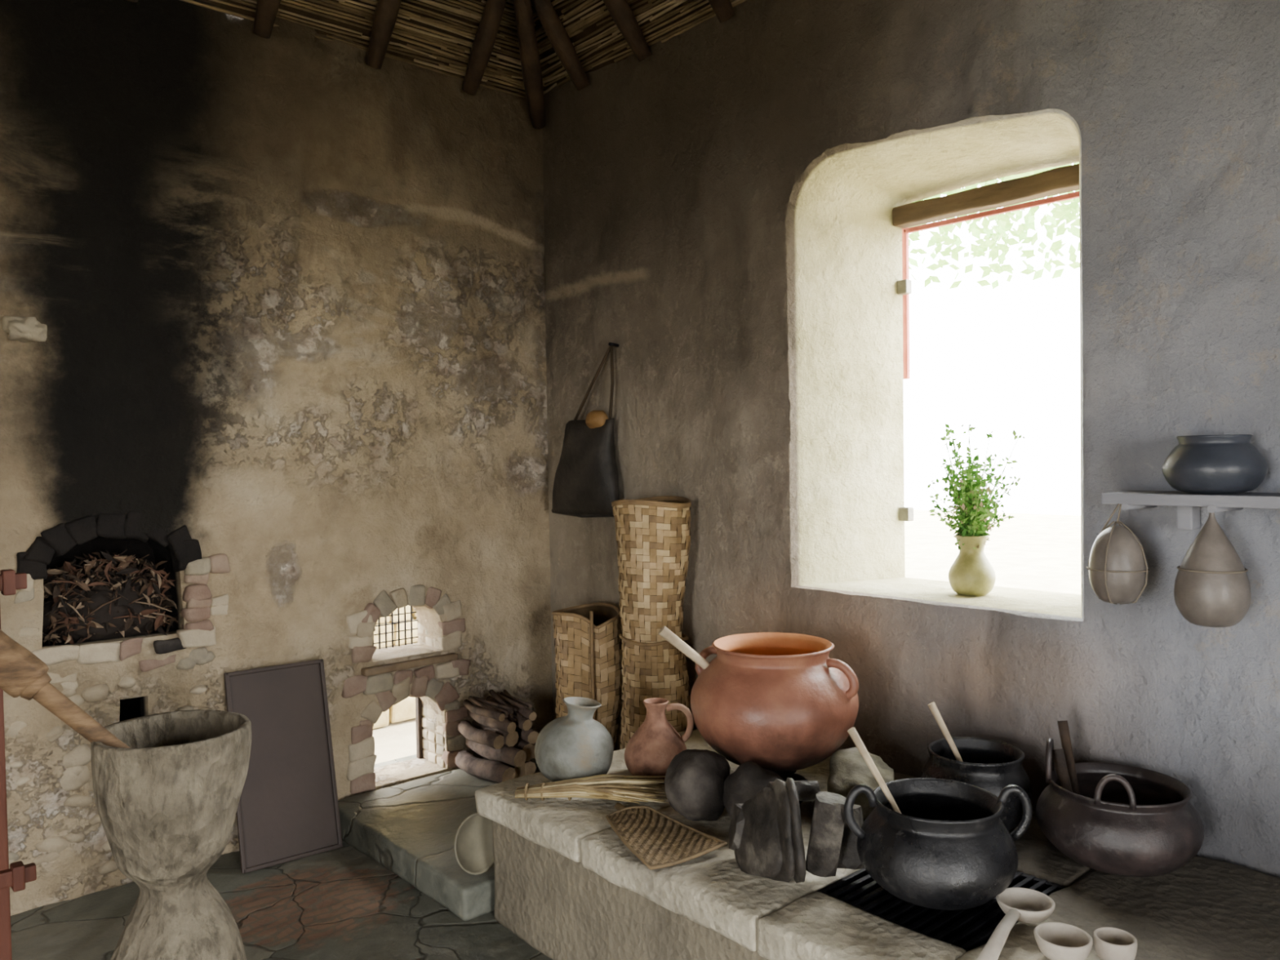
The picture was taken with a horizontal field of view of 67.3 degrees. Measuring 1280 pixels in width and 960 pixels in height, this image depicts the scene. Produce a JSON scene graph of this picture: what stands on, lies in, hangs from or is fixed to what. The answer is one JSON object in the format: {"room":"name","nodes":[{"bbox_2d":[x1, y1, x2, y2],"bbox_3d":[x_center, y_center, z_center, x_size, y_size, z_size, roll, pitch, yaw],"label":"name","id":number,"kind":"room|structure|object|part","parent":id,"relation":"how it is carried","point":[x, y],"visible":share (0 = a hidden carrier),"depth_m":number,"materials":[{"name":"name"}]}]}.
{"room":"traditional dwelling","nodes":[
{"label":"traditional dwelling","id":0,"kind":"room"},
{"bbox_2d":[0,0,552,915],"bbox_3d":[-2.648,-0.123,3.139,5.600,3.470,0.487,-2,2,-41],"label":"wall","id":1,"kind":"structure","parent":0,"point":[287,287],"depth_m":3.86,"materials":[{"name":"paint"}]},
{"bbox_2d":[2,315,47,342],"bbox_3d":[-2.108,-0.516,3.296,0.124,0.081,0.095,-2,2,-41],"label":"stone","id":2,"kind":"object","parent":1,"relation":"attached to","point":[22,329],"depth_m":3.27,"materials":[{"name":"stone"}]},
{"bbox_2d":[42,549,178,644],"bbox_3d":[-2.006,0.443,3.603,0.480,0.365,0.319,-2,2,-41],"label":"twigs","id":3,"kind":"object","parent":1,"relation":"on","point":[89,604],"visible":1,"depth_m":3.53,"materials":[{"name":"brown wood"}]},
{"bbox_2d":[5,650,215,875],"bbox_3d":[-2.006,1.074,3.461,1.044,0.808,0.058,-2,2,-41],"label":"masonry","id":4,"kind":"object","parent":1,"relation":"attached to","point":[76,775],"visible":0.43,"depth_m":3.43,"materials":[{"name":"stone"}]},
{"bbox_2d":[12,512,231,684],"bbox_3d":[-1.892,0.418,3.558,0.734,0.614,0.087,-2,2,-41],"label":"surround","id":5,"kind":"object","parent":1,"relation":"attached to","point":[184,550],"visible":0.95,"depth_m":3.53,"materials":[{"name":"brick"}]},
{"bbox_2d":[342,584,471,793],"bbox_3d":[-1.035,0.907,4.306,0.639,0.877,0.097,-2,2,-41],"label":"surround","id":6,"kind":"object","parent":1,"relation":"attached to","point":[361,774],"visible":0.98,"depth_m":4.25,"materials":[{"name":"brick"}]},
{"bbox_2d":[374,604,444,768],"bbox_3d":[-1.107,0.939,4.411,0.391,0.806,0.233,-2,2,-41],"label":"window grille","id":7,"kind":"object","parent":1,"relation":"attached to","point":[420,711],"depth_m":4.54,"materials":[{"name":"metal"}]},
{"bbox_2d":[10,754,558,959],"bbox_3d":[-0.247,1.584,0.801,6.600,0.100,7.600,-2,2,-41],"label":"floor","id":8,"kind":"structure","parent":0,"point":[339,904],"depth_m":3.25,"materials":[{"name":"grey stone"}]},
{"bbox_2d":[0,568,36,959],"bbox_3d":[-2.091,0.880,2.473,0.905,1.280,0.080,-2,2,-41],"label":"door","id":9,"kind":"structure","parent":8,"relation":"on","point":[19,873],"depth_m":2.73,"materials":[{"name":"red wood"}]},
{"bbox_2d":[90,709,251,959],"bbox_3d":[-1.324,1.102,2.729,0.421,0.800,0.419,-2,2,-41],"label":"mortar","id":10,"kind":"object","parent":8,"relation":"on","point":[166,803],"visible":1,"depth_m":2.61,"materials":[{"name":"grey wood"}]},
{"bbox_2d":[0,627,130,748],"bbox_3d":[-1.583,0.592,2.589,0.682,0.677,0.094,-1,1,-13],"label":"pestle","id":11,"kind":"object","parent":10,"relation":"in","point":[22,675],"visible":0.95,"depth_m":2.57,"materials":[{"name":"brown wood"}]},
{"bbox_2d":[223,658,342,873],"bbox_3d":[-1.404,1.110,3.793,0.386,0.734,0.190,-2,2,-38],"label":"leaning board","id":12,"kind":"object","parent":8,"relation":"on","point":[287,811],"visible":0.94,"depth_m":3.79,"materials":[{"name":"wood"}]},
{"bbox_2d":[337,758,540,919],"bbox_3d":[-0.509,1.397,4.007,1.192,0.132,1.113,-2,2,-41],"label":"stone step","id":13,"kind":"structure","parent":8,"relation":"on","point":[409,829],"depth_m":3.73,"materials":[{"name":"stone"}]},
{"bbox_2d":[453,813,493,875],"bbox_3d":[-0.566,1.244,3.303,0.073,0.196,0.200,0,2,39],"label":"enamel bowl","id":14,"kind":"object","parent":13,"relation":"on","point":[473,847],"visible":0.89,"depth_m":3.31,"materials":[{"name":"beige ceramic"}]},
{"bbox_2d":[454,689,538,782],"bbox_3d":[-0.621,1.155,4.343,0.280,0.356,0.388,-2,2,-41],"label":"firewood pile","id":15,"kind":"object","parent":13,"relation":"on","point":[503,741],"visible":0.99,"depth_m":4.26,"materials":[{"name":"brown wood"}]},
{"bbox_2d":[551,602,623,751],"bbox_3d":[-0.226,0.940,4.278,0.309,0.760,0.321,-1,2,-18],"label":"woven basket","id":16,"kind":"object","parent":13,"relation":"on","point":[588,642],"visible":0.53,"depth_m":4.15,"materials":[{"name":"wicker"}]},
{"bbox_2d":[611,495,691,749],"bbox_3d":[0.059,0.698,3.973,0.334,1.251,0.350,-2,2,-41],"label":"woven basket","id":17,"kind":"object","parent":13,"relation":"on","point":[653,539],"visible":0.77,"depth_m":3.85,"materials":[{"name":"wicker"}]},
{"bbox_2d":[475,727,1279,959],"bbox_3d":[1.039,1.254,2.284,1.156,0.468,3.504,-2,2,-41],"label":"countertop","id":18,"kind":"structure","parent":8,"relation":"on","point":[565,882],"depth_m":2.46,"materials":[{"name":"stone"}]},
{"bbox_2d":[534,697,613,782],"bbox_3d":[-0.225,0.882,3.258,0.274,0.280,0.275,-2,2,-41],"label":"vase","id":19,"kind":"object","parent":18,"relation":"on","point":[574,745],"visible":0.94,"depth_m":3.17,"materials":[{"name":"grey ceramic"}]},
{"bbox_2d":[515,773,669,804],"bbox_3d":[-0.147,0.980,3.066,0.501,0.084,0.178,-1,1,5],"label":"bundle","id":20,"kind":"object","parent":18,"relation":"on","point":[630,788],"visible":0.98,"depth_m":3.03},
{"bbox_2d":[624,697,693,781],"bbox_3d":[0.053,0.885,3.285,0.216,0.262,0.216,-2,2,-45],"label":"terracotta ewer","id":21,"kind":"object","parent":18,"relation":"on","point":[651,750],"visible":0.87,"depth_m":3.23,"materials":[{"name":"ceramic"}]},
{"bbox_2d":[605,802,727,870],"bbox_3d":[0.033,1.009,2.781,0.250,0.033,0.435,-2,2,-28],"label":"fan","id":22,"kind":"object","parent":18,"relation":"on","point":[659,840],"visible":1,"depth_m":2.72,"materials":[{"name":"brown wicker"}]},
{"bbox_2d":[664,749,730,821],"bbox_3d":[0.174,0.921,2.906,0.199,0.216,0.205,-1,1,4],"label":"round stone","id":23,"kind":"object","parent":18,"relation":"on","point":[695,779],"visible":0.94,"depth_m":2.83,"materials":[{"name":"black stone"}]},
{"bbox_2d":[723,760,784,817],"bbox_3d":[0.341,0.931,2.834,0.199,0.203,0.198,-2,2,-41],"label":"round stone","id":24,"kind":"object","parent":18,"relation":"on","point":[749,778],"visible":0.49,"depth_m":2.79,"materials":[{"name":"black stone"}]},
{"bbox_2d":[775,771,808,804],"bbox_3d":[0.426,0.972,3.033,0.170,0.085,0.170,-2,2,-41],"label":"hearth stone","id":25,"kind":"object","parent":18,"relation":"on","point":[784,775],"visible":0.09,"depth_m":3.02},
{"bbox_2d":[690,632,858,772],"bbox_3d":[0.430,0.721,3.107,0.536,0.390,0.557,-2,2,-41],"label":"clay pot","id":26,"kind":"object","parent":25,"relation":"on","point":[778,702],"visible":0.99,"depth_m":2.92,"materials":[{"name":"orange ceramic"}]},
{"bbox_2d":[657,626,709,669],"bbox_3d":[0.220,0.613,3.113,0.317,0.287,0.056,-1,1,5],"label":"stick","id":27,"kind":"object","parent":26,"relation":"in","point":[664,632],"visible":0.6,"depth_m":3.11,"materials":[{"name":"brown wood"}]},
{"bbox_2d":[728,777,864,883],"bbox_3d":[0.391,0.899,2.532,0.270,0.279,0.347,-2,2,-41],"label":"logs","id":28,"kind":"object","parent":18,"relation":"on","point":[766,837],"visible":0.98,"depth_m":2.45},
{"bbox_2d":[826,746,893,821],"bbox_3d":[0.674,0.930,2.932,0.193,0.170,0.276,-1,2,14],"label":"hearth stone","id":29,"kind":"object","parent":18,"relation":"on","point":[848,769],"visible":0.55,"depth_m":2.87,"materials":[{"name":"beige stone"}]},
{"bbox_2d":[844,777,1032,910],"bbox_3d":[0.733,0.890,2.389,0.380,0.276,0.379,-2,2,-41],"label":"cooking pot","id":30,"kind":"object","parent":18,"relation":"on","point":[948,847],"visible":0.98,"depth_m":2.27,"materials":[{"name":"ceramic"}]},
{"bbox_2d":[847,727,901,813],"bbox_3d":[0.621,0.777,2.405,0.195,0.305,0.062,-1,1,8],"label":"wooden spoon","id":31,"kind":"object","parent":30,"relation":"in","point":[851,731],"visible":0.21,"depth_m":2.41,"materials":[{"name":"brown wood"}]},
{"bbox_3d":[0.762,1.072,2.438,0.476,0.074,0.412,-2,2,-41],"label":"iron hearth grate","id":32,"kind":"part","parent":18,"relation":"part of","materials":[{"name":"black metal"}]},
{"bbox_2d":[920,737,1032,830],"bbox_3d":[0.978,0.901,2.811,0.310,0.226,0.310,-2,2,-41],"label":"cooking pot","id":33,"kind":"object","parent":18,"relation":"on","point":[989,765],"visible":0.64,"depth_m":2.73,"materials":[{"name":"ceramic"}]},
{"bbox_2d":[928,702,963,761],"bbox_3d":[0.926,0.792,2.816,0.162,0.264,0.068,0,2,21],"label":"wooden spoon","id":34,"kind":"object","parent":33,"relation":"in","point":[932,707],"visible":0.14,"depth_m":2.83,"materials":[{"name":"brown wood"}]},
{"bbox_2d":[977,887,1055,959],"bbox_3d":[0.833,0.999,2.123,0.128,0.044,0.379,0,2,30],"label":"ladle","id":35,"kind":"object","parent":18,"relation":"on","point":[1025,905],"visible":0.97,"depth_m":2.19,"materials":[{"name":"beige wood"}]},
{"bbox_2d":[1034,922,1093,959],"bbox_3d":[0.913,1.006,2.076,0.116,0.050,0.116,-2,2,-41],"label":"wooden bowl","id":36,"kind":"object","parent":18,"relation":"on","point":[1055,940],"visible":1,"depth_m":2.09,"materials":[{"name":"beige wood"}]},
{"bbox_2d":[1093,927,1137,959],"bbox_3d":[1.019,1.004,2.062,0.085,0.052,0.085,-2,2,-41],"label":"cup","id":37,"kind":"object","parent":18,"relation":"on","point":[1109,943],"visible":1,"depth_m":2.05,"materials":[{"name":"beige ceramic"}]},
{"bbox_2d":[1035,737,1204,876],"bbox_3d":[1.268,0.859,2.557,0.399,0.306,0.399,-2,2,-41],"label":"cooking pot","id":38,"kind":"object","parent":18,"relation":"on","point":[1124,820],"visible":0.95,"depth_m":2.43,"materials":[{"name":"black ceramic"}]},
{"bbox_2d":[1051,720,1079,795],"bbox_3d":[1.176,0.824,2.651,0.082,0.289,0.175,-1,1,-3],"label":"wooden paddle","id":39,"kind":"object","parent":38,"relation":"in","point":[1063,758],"visible":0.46,"depth_m":2.66,"materials":[{"name":"brown wood"}]},
{"bbox_2d":[180,0,746,97],"bbox_3d":[-0.403,-3.580,0.391,5.600,3.649,6.661,-2,2,-41],"label":"ceiling","id":40,"kind":"structure","parent":0,"point":[437,36],"depth_m":4.24,"materials":[{"name":"wicker"}]},
{"bbox_2d":[126,0,137,2],"bbox_3d":[-1.429,-2.621,2.944,0.111,1.806,1.412,-2,2,-41],"label":"rafter","id":41,"kind":"object","parent":40,"relation":"attached to","point":[133,1],"visible":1,"depth_m":3.47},
{"bbox_2d":[252,0,280,39],"bbox_3d":[-1.056,-2.623,3.281,0.092,1.781,1.403,-2,2,-42],"label":"rafter","id":42,"kind":"object","parent":40,"relation":"attached to","point":[266,11],"visible":1,"depth_m":3.74,"materials":[{"name":"brown wood"}]},
{"bbox_2d":[365,0,402,69],"bbox_3d":[-0.706,-2.652,3.580,0.107,1.811,1.420,-2,2,-40],"label":"rafter","id":43,"kind":"object","parent":40,"relation":"attached to","point":[387,12],"visible":1,"depth_m":4.02,"materials":[{"name":"brown wood"}]},
{"bbox_2d":[462,0,505,95],"bbox_3d":[-0.361,-2.645,3.913,0.098,1.770,1.378,-2,2,-42],"label":"rafter","id":44,"kind":"object","parent":40,"relation":"attached to","point":[482,44],"visible":1,"depth_m":4.29,"materials":[{"name":"brown wood"}]},
{"bbox_2d":[513,0,546,128],"bbox_3d":[-0.555,-2.575,3.683,0.108,1.806,1.975,-1,1,3],"label":"rafter","id":45,"kind":"object","parent":40,"relation":"attached to","point":[531,77],"visible":1,"depth_m":4.40,"materials":[{"name":"brown wood"}]},
{"bbox_2d":[530,0,589,90],"bbox_3d":[-0.781,-2.666,3.971,1.397,1.792,0.110,-2,2,-41],"label":"rafter","id":46,"kind":"object","parent":40,"relation":"attached to","point":[560,42],"visible":1,"depth_m":4.31,"materials":[{"name":"brown wood"}]},
{"bbox_2d":[607,0,652,61],"bbox_3d":[-0.506,-2.661,3.659,1.400,1.790,0.107,-2,2,-40],"label":"rafter","id":47,"kind":"object","parent":40,"relation":"attached to","point":[623,11],"visible":1,"depth_m":4.03,"materials":[{"name":"brown wood"}]},
{"bbox_2d":[708,0,735,22],"bbox_3d":[-0.189,-2.655,3.294,1.408,1.787,0.097,-2,2,-40],"label":"rafter","id":48,"kind":"object","parent":40,"relation":"attached to","point":[723,10],"visible":1,"depth_m":3.71,"materials":[{"name":"brown wood"}]},
{"bbox_2d":[542,0,1279,877],"bbox_3d":[1.802,-0.179,2.595,0.534,3.470,6.900,-2,2,-41],"label":"wall","id":49,"kind":"structure","parent":0,"point":[719,202],"depth_m":3.32,"materials":[{"name":"grey paint"}]},
{"bbox_2d":[551,342,619,517],"bbox_3d":[-0.269,-0.224,4.464,0.474,0.797,0.154,0,2,40],"label":"leather bag","id":50,"kind":"object","parent":49,"relation":"attached to","point":[586,482],"visible":0.98,"depth_m":4.36,"materials":[{"name":"black leather"}]},
{"bbox_2d":[927,423,1025,595],"bbox_3d":[1.161,0.099,3.330,0.325,0.600,0.351,0,2,19],"label":"vase","id":51,"kind":"object","parent":49,"relation":"on","point":[971,573],"visible":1,"depth_m":3.31,"materials":[{"name":"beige ceramic"}]},
{"bbox_2d":[891,164,1079,521],"bbox_3d":[1.295,-0.455,3.542,0.106,1.244,0.815,-2,2,-41],"label":"window","id":52,"kind":"structure","parent":49,"relation":"in","point":[1015,194],"depth_m":3.56,"materials":[{"name":"brown wood"}]},
{"bbox_2d":[1101,490,1279,530],"bbox_3d":[1.539,0.085,2.378,0.210,0.100,0.700,-2,2,-41],"label":"wall shelf","id":53,"kind":"object","parent":49,"relation":"attached to","point":[1188,504],"visible":1,"depth_m":2.45,"materials":[{"name":"grey wood"}]},
{"bbox_2d":[1086,503,1149,604],"bbox_3d":[1.265,0.196,2.549,0.151,0.268,0.151,-1,2,-21],"label":"gourd","id":54,"kind":"object","parent":53,"relation":"hanging from","point":[1117,568],"visible":1,"depth_m":2.50,"materials":[{"name":"brown"}]},
{"bbox_2d":[1173,512,1251,627],"bbox_3d":[1.415,0.215,2.380,0.164,0.295,0.164,-2,2,-41],"label":"gourd","id":55,"kind":"object","parent":53,"relation":"hanging from","point":[1212,588],"visible":1,"depth_m":2.33,"materials":[{"name":"brown"}]},
{"bbox_2d":[1162,434,1267,493],"bbox_3d":[1.465,-0.040,2.456,0.232,0.148,0.232,-2,2,-41],"label":"pot","id":56,"kind":"object","parent":53,"relation":"on","point":[1230,464],"visible":1,"depth_m":2.38,"materials":[{"name":"ceramic"}]},
{"label":"outside","id":57,"kind":"structure","parent":0,"visible":0},
{"bbox_2d":[373,509,1080,764],"bbox_3d":[0.370,1.560,5.688,40.000,0.100,40.000,-2,2,-41],"label":"ground","id":58,"kind":"structure","parent":57,"point":[1027,551],"depth_m":15.17,"materials":[{"name":"white"}]},
{"bbox_2d":[373,604,417,728],"bbox_3d":[-1.351,0.791,6.293,3.245,1.448,0.269,-2,2,-41],"label":"wall","id":59,"kind":"structure","parent":58,"relation":"on","point":[403,710],"depth_m":6.00,"materials":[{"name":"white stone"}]},
{"bbox_2d":[908,162,1079,288],"bbox_3d":[3.631,-1.966,10.126,4.063,6.636,6.695,-2,2,-41],"label":"tree","id":60,"kind":"object","parent":58,"relation":"on","point":[1063,211],"visible":0.02,"depth_m":10.17,"materials":[{"name":"green plant"}]}
]}

